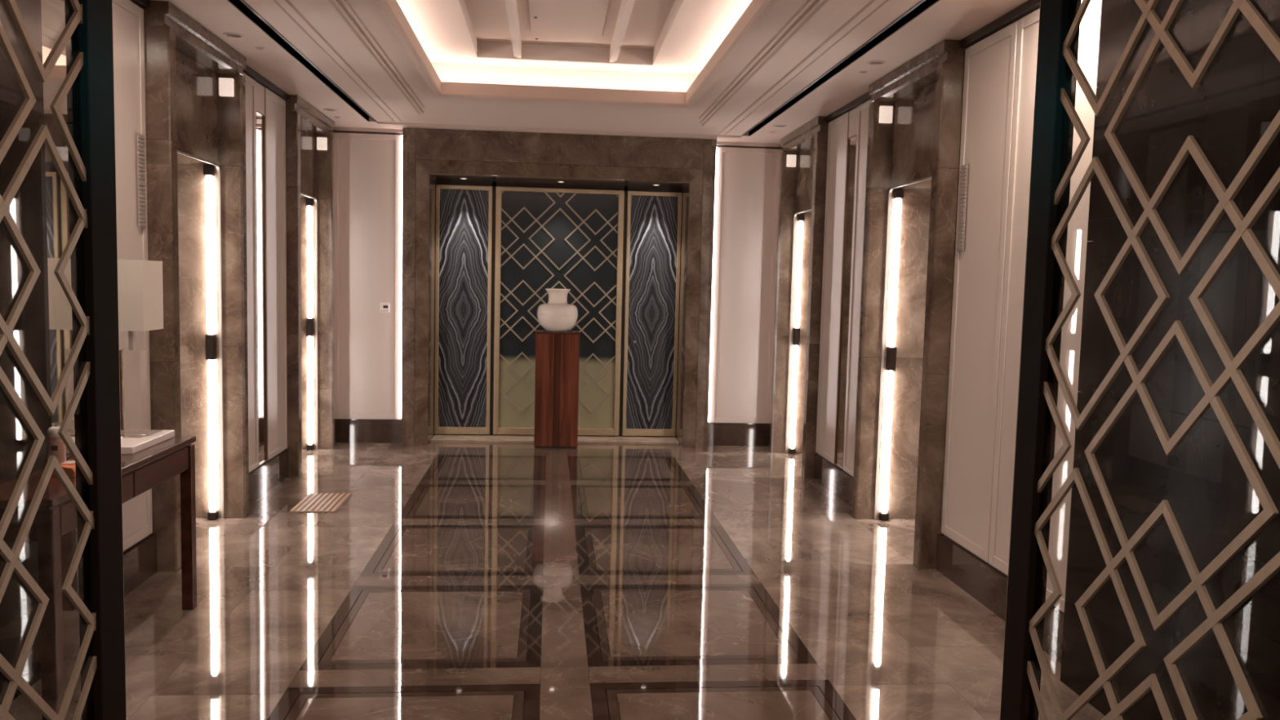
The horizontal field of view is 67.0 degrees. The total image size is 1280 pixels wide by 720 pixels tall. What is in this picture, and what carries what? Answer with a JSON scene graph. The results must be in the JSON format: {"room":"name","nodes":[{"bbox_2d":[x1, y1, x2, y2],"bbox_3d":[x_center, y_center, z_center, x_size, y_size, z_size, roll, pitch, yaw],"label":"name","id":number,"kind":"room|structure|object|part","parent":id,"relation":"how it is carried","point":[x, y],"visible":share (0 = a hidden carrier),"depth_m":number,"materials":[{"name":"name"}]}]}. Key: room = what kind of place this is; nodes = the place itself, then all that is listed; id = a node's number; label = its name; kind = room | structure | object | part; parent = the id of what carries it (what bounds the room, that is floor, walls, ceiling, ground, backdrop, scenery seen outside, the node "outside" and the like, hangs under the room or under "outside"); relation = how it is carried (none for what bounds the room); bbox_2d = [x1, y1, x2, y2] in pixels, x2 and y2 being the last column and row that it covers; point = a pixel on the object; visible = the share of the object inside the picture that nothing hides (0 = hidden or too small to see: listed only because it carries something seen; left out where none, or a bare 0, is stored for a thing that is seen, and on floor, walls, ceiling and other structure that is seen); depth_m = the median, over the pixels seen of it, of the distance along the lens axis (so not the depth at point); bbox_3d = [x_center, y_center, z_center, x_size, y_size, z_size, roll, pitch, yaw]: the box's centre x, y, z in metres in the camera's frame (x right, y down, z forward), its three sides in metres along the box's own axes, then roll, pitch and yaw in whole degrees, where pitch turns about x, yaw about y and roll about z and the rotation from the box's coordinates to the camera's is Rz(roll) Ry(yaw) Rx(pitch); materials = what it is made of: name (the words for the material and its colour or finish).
{"room":"hotel lobby","nodes":[
{"label":"hotel lobby","id":0,"kind":"room"},
{"bbox_2d":[112,0,287,551],"bbox_3d":[-2.942,-0.483,6.545,0.580,2.955,5.190,1,5,-5],"label":"wall","id":1,"kind":"structure","parent":0,"point":[128,28],"depth_m":6.58,"materials":[{"name":"white paint"}]},
{"bbox_3d":[-2.525,-0.405,4.701,0.016,2.690,0.590,1,5,-5],"label":"panel","id":2,"kind":"part","parent":1,"relation":"part of","materials":[{"name":"white paint"}]},
{"bbox_3d":[-2.513,-0.405,4.702,0.008,2.690,0.590,1,5,-5],"label":"moulding","id":3,"kind":"part","parent":1,"relation":"part of","materials":[{"name":"white paint"}]},
{"bbox_2d":[136,133,146,228],"bbox_3d":[-2.514,-0.901,4.882,0.009,0.470,0.080,1,5,-5],"label":"air vent","id":4,"kind":"object","parent":1,"relation":"in","point":[140,138],"visible":1,"depth_m":4.87,"materials":[{"name":"beige metal"}]},
{"bbox_2d":[142,0,248,572],"bbox_3d":[-2.762,-0.403,5.624,0.560,2.954,1.265,1,5,-5],"label":"portal","id":5,"kind":"object","parent":1,"relation":"attached to","point":[189,126],"visible":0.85,"depth_m":6.08,"materials":[{"name":"brown stone"}]},
{"bbox_3d":[-2.812,-1.470,5.530,0.408,0.564,1.065,1,5,-5],"label":"lintel panel","id":6,"kind":"part","parent":5,"relation":"part of","materials":[{"name":"brown stone"}]},
{"bbox_3d":[-2.632,-0.057,5.665,0.018,2.265,1.063,1,5,-5],"label":"nickel trim","id":7,"kind":"part","parent":5,"relation":"part of","materials":[{"name":"brown"}]},
{"bbox_2d":[203,164,217,519],"bbox_3d":[-2.733,-0.096,6.162,0.052,2.254,0.052,1,5,-5],"label":"lamp","id":8,"kind":"object","parent":5,"relation":"attached to","point":[208,171],"visible":1,"depth_m":6.14,"materials":[{"name":"white glass"}]},
{"bbox_2d":[218,77,234,97],"bbox_3d":[-2.587,-1.706,6.053,0.085,0.110,0.028,1,5,-5],"label":"lantern","id":9,"kind":"object","parent":5,"relation":"attached to","point":[226,86],"visible":1,"depth_m":6.04,"materials":[{"name":"white glass"}]},
{"bbox_2d":[123,448,288,596],"bbox_3d":[-2.702,0.889,6.652,0.051,0.215,5.130,1,5,-5],"label":"baseboard","id":10,"kind":"structure","parent":1,"relation":"attached to","point":[140,560],"depth_m":5.09,"materials":[{"name":"stone"}]},
{"bbox_2d":[129,0,334,131],"bbox_3d":[-2.633,-1.928,6.422,0.075,0.040,5.130,1,5,-5],"label":"trim","id":11,"kind":"structure","parent":1,"relation":"attached to","point":[248,71],"depth_m":6.67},
{"bbox_3d":[-2.662,-0.561,6.508,0.016,2.680,0.481,1,5,-5],"label":"panel","id":12,"kind":"part","parent":1,"relation":"part of","materials":[{"name":"white paint"}]},
{"bbox_3d":[-2.650,-0.560,6.509,0.008,2.680,0.481,1,5,-5],"label":"moulding","id":13,"kind":"part","parent":1,"relation":"part of","materials":[{"name":"white paint"}]},
{"bbox_3d":[-2.665,-1.829,6.762,0.016,0.195,0.224,1,5,-5],"label":"panel","id":14,"kind":"part","parent":1,"relation":"part of","materials":[{"name":"white paint"}]},
{"bbox_2d":[255,110,267,466],"bbox_3d":[-2.695,-0.491,6.872,0.022,2.480,0.224,1,5,-5],"label":"wall mirror","id":15,"kind":"object","parent":1,"relation":"attached to","point":[260,118],"visible":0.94,"depth_m":6.91,"materials":[{"name":"silver metal"}]},
{"bbox_3d":[-2.730,-0.622,7.237,0.016,2.680,0.517,1,5,-5],"label":"panel","id":16,"kind":"part","parent":1,"relation":"part of","materials":[{"name":"white paint"}]},
{"bbox_3d":[-2.718,-0.622,7.238,0.008,2.680,0.517,1,5,-5],"label":"moulding","id":17,"kind":"part","parent":1,"relation":"part of","materials":[{"name":"white paint"}]},
{"bbox_2d":[284,94,334,475],"bbox_3d":[-2.994,-0.613,8.137,0.560,2.954,1.300,1,5,-5],"label":"portal","id":18,"kind":"object","parent":1,"relation":"attached to","point":[309,171],"visible":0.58,"depth_m":8.62,"materials":[{"name":"brown stone"}]},
{"bbox_3d":[-3.044,-1.681,8.043,0.408,0.564,1.100,1,5,-5],"label":"lintel panel","id":19,"kind":"part","parent":18,"relation":"part of","materials":[{"name":"brown stone"}]},
{"bbox_2d":[305,198,313,450],"bbox_3d":[-2.967,-0.308,8.692,0.052,2.254,0.052,1,5,-5],"label":"lamp","id":20,"kind":"object","parent":18,"relation":"attached to","point":[309,322],"visible":1,"depth_m":8.67,"materials":[{"name":"white glass"}]},
{"bbox_3d":[-2.864,-0.268,8.178,0.018,2.265,1.098,1,5,-5],"label":"nickel trim","id":21,"kind":"part","parent":18,"relation":"part of","materials":[{"name":"brown"}]},
{"bbox_2d":[316,137,327,150],"bbox_3d":[-2.821,-1.918,8.584,0.085,0.110,0.028,1,5,-5],"label":"lantern","id":22,"kind":"object","parent":18,"relation":"attached to","point":[322,142],"visible":1,"depth_m":8.57,"materials":[{"name":"white glass"}]},
{"bbox_2d":[332,130,782,424],"bbox_3d":[-0.805,-0.680,9.604,5.400,2.955,0.640,1,5,-5],"label":"wall","id":23,"kind":"structure","parent":0,"point":[368,165],"depth_m":9.22,"materials":[{"name":"paint"}]},
{"bbox_3d":[-2.573,-0.771,9.114,0.621,2.680,0.008,1,5,-5],"label":"moulding","id":24,"kind":"part","parent":23,"relation":"part of","materials":[{"name":"white paint"}]},
{"bbox_3d":[-2.575,-0.772,9.128,0.621,2.680,0.021,1,5,-5],"label":"panel","id":25,"kind":"part","parent":23,"relation":"part of","materials":[{"name":"white paint"}]},
{"bbox_2d":[379,302,389,312],"bbox_3d":[-2.413,-0.494,9.144,0.090,0.090,0.024,1,5,-5],"label":"thermostat","id":26,"kind":"object","parent":23,"relation":"attached to","point":[384,307],"visible":1,"depth_m":9.13,"materials":[{"name":"white plastic"}]},
{"bbox_2d":[400,135,402,418],"bbox_3d":[-2.245,-0.768,9.137,0.015,2.665,0.023,1,5,-5],"label":"light strip","id":27,"kind":"object","parent":23,"relation":"attached to","point":[402,135],"visible":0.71,"depth_m":9.13,"materials":[{"name":"white"}]},
{"bbox_2d":[434,184,492,434],"bbox_3d":[-1.753,-0.485,9.603,0.544,2.460,0.060,1,5,-5],"label":"panel","id":28,"kind":"object","parent":23,"relation":"attached to","point":[464,213],"visible":1,"depth_m":9.59,"materials":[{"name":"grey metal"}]},
{"bbox_3d":[-1.782,0.706,9.700,0.476,0.070,0.060,1,5,-5],"label":"rail","id":29,"kind":"part","parent":28,"relation":"part of","materials":[{"name":"gold metal"}]},
{"bbox_3d":[-1.723,-1.691,9.504,0.476,0.040,0.060,1,5,-5],"label":"rail","id":30,"kind":"part","parent":28,"relation":"part of","materials":[{"name":"gold metal"}]},
{"bbox_2d":[334,419,770,445],"bbox_3d":[-0.810,0.710,9.410,4.220,0.215,0.035,1,5,-5],"label":"baseboard","id":31,"kind":"structure","parent":23,"relation":"attached to","point":[345,430],"depth_m":9.25,"materials":[{"name":"stone"}]},
{"bbox_2d":[334,126,779,147],"bbox_3d":[-0.741,-2.112,9.177,4.200,0.030,0.040,1,5,-5],"label":"trim","id":32,"kind":"structure","parent":23,"relation":"attached to","point":[336,128],"depth_m":9.02,"materials":[{"name":"paint"}]},
{"bbox_2d":[493,186,624,435],"bbox_3d":[-0.817,-0.471,9.695,1.264,2.462,0.070,1,5,-5],"label":"lattice door","id":33,"kind":"structure","parent":23,"relation":"in","point":[546,237],"depth_m":9.67,"materials":[{"name":"gold metal"}]},
{"bbox_3d":[-0.846,0.721,9.793,1.156,0.070,0.070,1,5,-5],"label":"rail","id":34,"kind":"part","parent":33,"relation":"part of","materials":[{"name":"gold metal"}]},
{"bbox_3d":[-0.788,-1.677,9.597,1.156,0.040,0.070,1,5,-5],"label":"rail","id":35,"kind":"part","parent":33,"relation":"part of","materials":[{"name":"gold metal"}]},
{"bbox_2d":[401,127,716,448],"bbox_3d":[-0.795,-0.670,9.489,2.936,2.954,0.690,1,5,-5],"label":"entrance portal","id":36,"kind":"object","parent":23,"relation":"attached to","point":[429,155],"visible":0.94,"depth_m":9.11,"materials":[{"name":"brown stone"}]},
{"bbox_2d":[435,179,682,436],"bbox_3d":[-0.821,-0.486,9.737,2.430,2.545,0.085,1,5,-5],"label":"trim","id":37,"kind":"structure","parent":23,"relation":"attached to","point":[493,184],"depth_m":9.66,"materials":[{"name":"gold metal"}]},
{"bbox_2d":[622,191,682,435],"bbox_3d":[0.120,-0.453,9.766,0.544,2.460,0.086,1,5,-5],"label":"panel","id":38,"kind":"object","parent":23,"relation":"attached to","point":[654,219],"visible":1,"depth_m":9.77,"materials":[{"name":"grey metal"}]},
{"bbox_3d":[0.090,0.737,9.876,0.476,0.070,0.060,1,5,-5],"label":"rail","id":39,"kind":"part","parent":38,"relation":"part of","materials":[{"name":"gold metal"}]},
{"bbox_3d":[0.148,-1.659,9.680,0.476,0.040,0.060,1,5,-5],"label":"rail","id":40,"kind":"part","parent":38,"relation":"part of","materials":[{"name":"gold metal"}]},
{"bbox_2d":[707,150,716,422],"bbox_3d":[0.699,-0.719,9.413,0.015,2.665,0.023,1,5,-5],"label":"light strip","id":41,"kind":"object","parent":23,"relation":"attached to","point":[716,150],"visible":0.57,"depth_m":9.40,"materials":[{"name":"white"}]},
{"bbox_3d":[1.024,-0.713,9.466,0.621,2.680,0.021,1,5,-5],"label":"panel","id":42,"kind":"part","parent":23,"relation":"part of","materials":[{"name":"white paint"}]},
{"bbox_3d":[1.025,-0.711,9.452,0.621,2.680,0.008,1,5,-5],"label":"moulding","id":43,"kind":"part","parent":23,"relation":"part of","materials":[{"name":"white paint"}]},
{"bbox_2d":[124,441,1005,719],"bbox_3d":[-0.292,1.319,3.787,6.000,0.061,12.550,1,5,-5],"label":"floor","id":44,"kind":"structure","parent":0,"point":[454,580],"depth_m":4.81,"materials":[{"name":"brown stone"}]},
{"bbox_2d":[0,0,126,719],"bbox_3d":[-1.514,-0.022,2.203,0.080,2.788,1.260,1,5,-5],"label":"door","id":45,"kind":"structure","parent":44,"relation":"on","point":[62,622],"depth_m":2.53,"materials":[{"name":"brown metal"}]},
{"bbox_2d":[121,435,196,609],"bbox_3d":[-2.188,0.820,3.923,0.295,0.822,1.330,1,5,-5],"label":"console table","id":46,"kind":"object","parent":44,"relation":"on","point":[143,470],"visible":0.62,"depth_m":4.42,"materials":[{"name":"brown wood"}]},
{"bbox_3d":[-2.023,0.529,3.612,0.014,0.100,0.582,1,5,-5],"label":"drawer","id":47,"kind":"part","parent":46,"relation":"part of","materials":[{"name":"brown wood"}]},
{"bbox_2d":[117,259,174,453],"bbox_3d":[-2.243,-0.030,4.255,0.200,0.815,0.460,1,5,-5],"label":"table lamp","id":48,"kind":"object","parent":46,"relation":"on","point":[140,282],"visible":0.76,"depth_m":4.26,"materials":[{"name":"white fabric"}]},
{"bbox_3d":[-2.261,0.147,4.308,0.100,0.387,0.080,1,5,-5],"label":"stem","id":49,"kind":"part","parent":48,"relation":"part of","materials":[{"name":"white plastic"}]},
{"bbox_3d":[-2.245,-0.287,4.268,0.190,0.305,0.210,1,5,-5],"label":"lamp shade","id":50,"kind":"part","parent":48,"relation":"part of","materials":[{"name":"beige fabric"}]},
{"bbox_3d":[-2.078,0.479,4.206,0.014,0.100,0.582,1,5,-5],"label":"drawer","id":51,"kind":"part","parent":46,"relation":"part of","materials":[{"name":"brown wood"}]},
{"bbox_3d":[-2.130,0.788,4.563,0.052,0.785,0.052,1,5,-5],"label":"leg","id":52,"kind":"part","parent":46,"relation":"part of","materials":[{"name":"brown wood"}]},
{"bbox_2d":[288,493,352,512],"bbox_3d":[-2.225,0.994,6.771,0.310,0.008,0.560,1,5,-5],"label":"floor vent","id":53,"kind":"object","parent":44,"relation":"on","point":[312,502],"visible":1,"depth_m":6.73,"materials":[{"name":"brown metal"}]},
{"bbox_2d":[431,434,679,444],"bbox_3d":[-0.832,0.795,9.626,2.426,0.034,0.315,1,5,-5],"label":"threshold","id":54,"kind":"object","parent":44,"relation":"on","point":[437,437],"visible":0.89,"depth_m":9.56,"materials":[{"name":"stone"}]},
{"bbox_2d":[533,329,580,448],"bbox_3d":[-0.797,0.276,9.261,0.420,1.106,0.300,1,5,-5],"label":"pedestal","id":55,"kind":"object","parent":44,"relation":"on","point":[557,353],"visible":0.97,"depth_m":9.12,"materials":[{"name":"red wood"}]},
{"bbox_3d":[-0.797,0.276,9.261,0.063,1.065,0.290,1,5,-5],"label":"panel","id":56,"kind":"part","parent":55,"relation":"part of","materials":[{"name":"brown wood"}]},
{"bbox_2d":[537,288,577,331],"bbox_3d":[-0.783,-0.475,9.200,0.387,0.401,0.387,1,5,-5],"label":"vase","id":57,"kind":"object","parent":55,"relation":"on","point":[557,315],"visible":1,"depth_m":9.08,"materials":[{"name":"beige ceramic"}]},
{"bbox_2d":[1000,0,1279,719],"bbox_3d":[1.252,0.036,2.322,0.080,2.788,1.260,1,5,-5],"label":"door","id":58,"kind":"structure","parent":44,"relation":"on","point":[1144,579],"depth_m":2.33,"materials":[{"name":"brown metal"}]},
{"bbox_2d":[149,0,1028,143],"bbox_3d":[-0.216,-1.829,3.530,5.500,0.419,12.550,1,5,-5],"label":"ceiling","id":59,"kind":"structure","parent":0,"point":[718,70],"depth_m":6.48,"materials":[{"name":"paint"}]},
{"bbox_2d":[222,32,244,38],"bbox_3d":[-2.341,-1.869,5.573,0.116,0.006,0.116,1,5,-5],"label":"recessed light","id":60,"kind":"object","parent":59,"relation":"in","point":[234,35],"visible":1,"depth_m":5.58,"materials":[{"name":"paint"}]},
{"bbox_2d":[255,46,264,49],"bbox_3d":[-2.309,-1.893,5.876,0.052,0.006,0.052,1,5,-5],"label":"ceiling sensor","id":61,"kind":"object","parent":59,"relation":"attached to","point":[256,47],"visible":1,"depth_m":5.87,"materials":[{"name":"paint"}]},
{"bbox_2d":[323,108,337,111],"bbox_3d":[-2.568,-2.075,8.034,0.116,0.006,0.116,1,5,-5],"label":"recessed light","id":62,"kind":"object","parent":59,"relation":"in","point":[326,109],"visible":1,"depth_m":8.03,"materials":[{"name":"paint"}]},
{"bbox_3d":[-0.456,-2.233,6.155,0.500,0.012,1.230,1,5,-5],"label":"access panel","id":63,"kind":"part","parent":59,"relation":"part of","materials":[{"name":"paint"}]},
{"bbox_2d":[455,0,686,70],"bbox_3d":[-0.327,-2.076,4.758,1.334,0.132,5.352,1,5,-5],"label":"ceiling recess","id":64,"kind":"object","parent":59,"relation":"attached to","point":[589,34],"depth_m":6.66,"materials":[{"name":"paint"}]},
{"bbox_2d":[773,124,786,127],"bbox_3d":[1.199,-2.004,8.287,0.116,0.006,0.116,1,5,-5],"label":"recessed light","id":65,"kind":"object","parent":59,"relation":"in","point":[775,126],"visible":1,"depth_m":8.30,"materials":[{"name":"paint"}]},
{"bbox_2d":[866,60,885,65],"bbox_3d":[1.433,-1.801,5.867,0.116,0.006,0.116,1,5,-5],"label":"recessed light","id":66,"kind":"object","parent":59,"relation":"in","point":[872,62],"visible":1,"depth_m":5.86,"materials":[{"name":"paint"}]},
{"bbox_2d":[781,8,1039,575],"bbox_3d":[1.880,-0.381,6.738,0.580,2.955,5.710,1,5,-5],"label":"wall","id":67,"kind":"structure","parent":0,"point":[1000,69],"depth_m":5.07,"materials":[{"name":"white paint"}]},
{"bbox_2d":[769,115,830,478],"bbox_3d":[1.615,-0.537,8.570,0.560,2.954,1.300,1,5,-5],"label":"portal","id":68,"kind":"object","parent":67,"relation":"attached to","point":[802,187],"visible":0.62,"depth_m":9.02,"materials":[{"name":"brown stone"}]},
{"bbox_2d":[786,154,796,167],"bbox_3d":[1.405,-1.848,8.980,0.085,0.110,0.028,1,5,-5],"label":"lantern","id":69,"kind":"object","parent":68,"relation":"attached to","point":[791,159],"visible":1,"depth_m":8.97,"materials":[{"name":"white glass"}]},
{"bbox_2d":[789,213,804,453],"bbox_3d":[1.475,-0.234,9.109,0.052,2.254,0.052,1,5,-5],"label":"lamp","id":70,"kind":"object","parent":68,"relation":"attached to","point":[801,216],"visible":1,"depth_m":9.09,"materials":[{"name":"white glass"}]},
{"bbox_3d":[1.468,-0.196,8.585,0.018,2.265,1.098,1,5,-5],"label":"nickel trim","id":71,"kind":"part","parent":68,"relation":"part of","materials":[{"name":"brown"}]},
{"bbox_3d":[1.716,-1.601,8.490,0.408,0.564,1.100,1,5,-5],"label":"lintel panel","id":72,"kind":"part","parent":68,"relation":"part of","materials":[{"name":"brown stone"}]},
{"bbox_3d":[1.511,-0.551,7.635,0.008,2.680,0.517,1,5,-5],"label":"moulding","id":73,"kind":"part","parent":67,"relation":"part of","materials":[{"name":"white paint"}]},
{"bbox_3d":[1.523,-0.551,7.636,0.016,2.680,0.517,1,5,-5],"label":"panel","id":74,"kind":"part","parent":67,"relation":"part of","materials":[{"name":"white paint"}]},
{"bbox_2d":[834,134,857,470],"bbox_3d":[1.552,-0.420,7.271,0.022,2.480,0.224,1,5,-5],"label":"wall mirror","id":75,"kind":"object","parent":67,"relation":"attached to","point":[851,141],"visible":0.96,"depth_m":7.30,"materials":[{"name":"silver metal"}]},
{"bbox_3d":[1.588,-1.758,7.162,0.016,0.195,0.224,1,5,-5],"label":"panel","id":76,"kind":"part","parent":67,"relation":"part of","materials":[{"name":"white paint"}]},
{"bbox_3d":[1.579,-0.490,6.906,0.008,2.680,0.481,1,5,-5],"label":"moulding","id":77,"kind":"part","parent":67,"relation":"part of","materials":[{"name":"white paint"}]},
{"bbox_3d":[1.590,-0.490,6.907,0.016,2.680,0.481,1,5,-5],"label":"panel","id":78,"kind":"part","parent":67,"relation":"part of","materials":[{"name":"white paint"}]},
{"bbox_2d":[851,39,966,568],"bbox_3d":[1.847,-0.326,6.057,0.560,2.954,1.265,1,5,-5],"label":"portal","id":79,"kind":"object","parent":67,"relation":"attached to","point":[917,153],"visible":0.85,"depth_m":6.47,"materials":[{"name":"brown stone"}]},
{"bbox_2d":[879,105,893,123],"bbox_3d":[1.639,-1.636,6.450,0.085,0.110,0.028,1,5,-5],"label":"lantern","id":80,"kind":"object","parent":79,"relation":"attached to","point":[886,113],"visible":1,"depth_m":6.44,"materials":[{"name":"white glass"}]},
{"bbox_2d":[879,188,903,520],"bbox_3d":[1.709,-0.022,6.579,0.052,2.254,0.052,1,5,-5],"label":"lamp","id":81,"kind":"object","parent":79,"relation":"attached to","point":[898,193],"visible":1,"depth_m":6.56,"materials":[{"name":"white"}]},
{"bbox_3d":[1.701,0.015,6.072,0.018,2.265,1.063,1,5,-5],"label":"nickel trim","id":82,"kind":"part","parent":79,"relation":"part of","materials":[{"name":"brown"}]},
{"bbox_3d":[1.949,-1.391,5.977,0.408,0.564,1.065,1,5,-5],"label":"lintel panel","id":83,"kind":"part","parent":79,"relation":"part of","materials":[{"name":"brown stone"}]},
{"bbox_2d":[779,0,1039,147],"bbox_3d":[1.647,-1.835,6.564,0.075,0.040,5.650,1,5,-5],"label":"trim","id":84,"kind":"structure","parent":67,"relation":"attached to","point":[1029,6],"depth_m":4.98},
{"bbox_2d":[813,453,1008,621],"bbox_3d":[1.581,0.982,6.794,0.051,0.215,5.650,1,5,-6],"label":"baseboard","id":85,"kind":"structure","parent":67,"relation":"attached to","point":[984,582],"depth_m":5.21,"materials":[{"name":"stone"}]},
{"bbox_2d":[956,163,968,251],"bbox_3d":[1.758,-0.830,5.283,0.009,0.470,0.080,1,5,-5],"label":"air vent","id":86,"kind":"object","parent":67,"relation":"in","point":[964,168],"visible":1,"depth_m":5.27,"materials":[{"name":"beige metal"}]},
{"bbox_3d":[1.787,-0.333,5.106,0.016,2.690,0.590,1,5,-5],"label":"panel","id":87,"kind":"part","parent":67,"relation":"part of","materials":[{"name":"white paint"}]},
{"bbox_3d":[1.775,-0.333,5.104,0.008,2.690,0.590,1,5,-5],"label":"moulding","id":88,"kind":"part","parent":67,"relation":"part of","materials":[{"name":"white paint"}]},
{"bbox_3d":[1.846,-0.269,4.341,0.008,2.690,0.928,1,5,-5],"label":"moulding","id":89,"kind":"part","parent":67,"relation":"part of","materials":[{"name":"white paint"}]},
{"bbox_3d":[1.858,-0.269,4.343,0.016,2.690,0.928,1,5,-5],"label":"panel","id":90,"kind":"part","parent":67,"relation":"part of","materials":[{"name":"white paint"}]}
]}

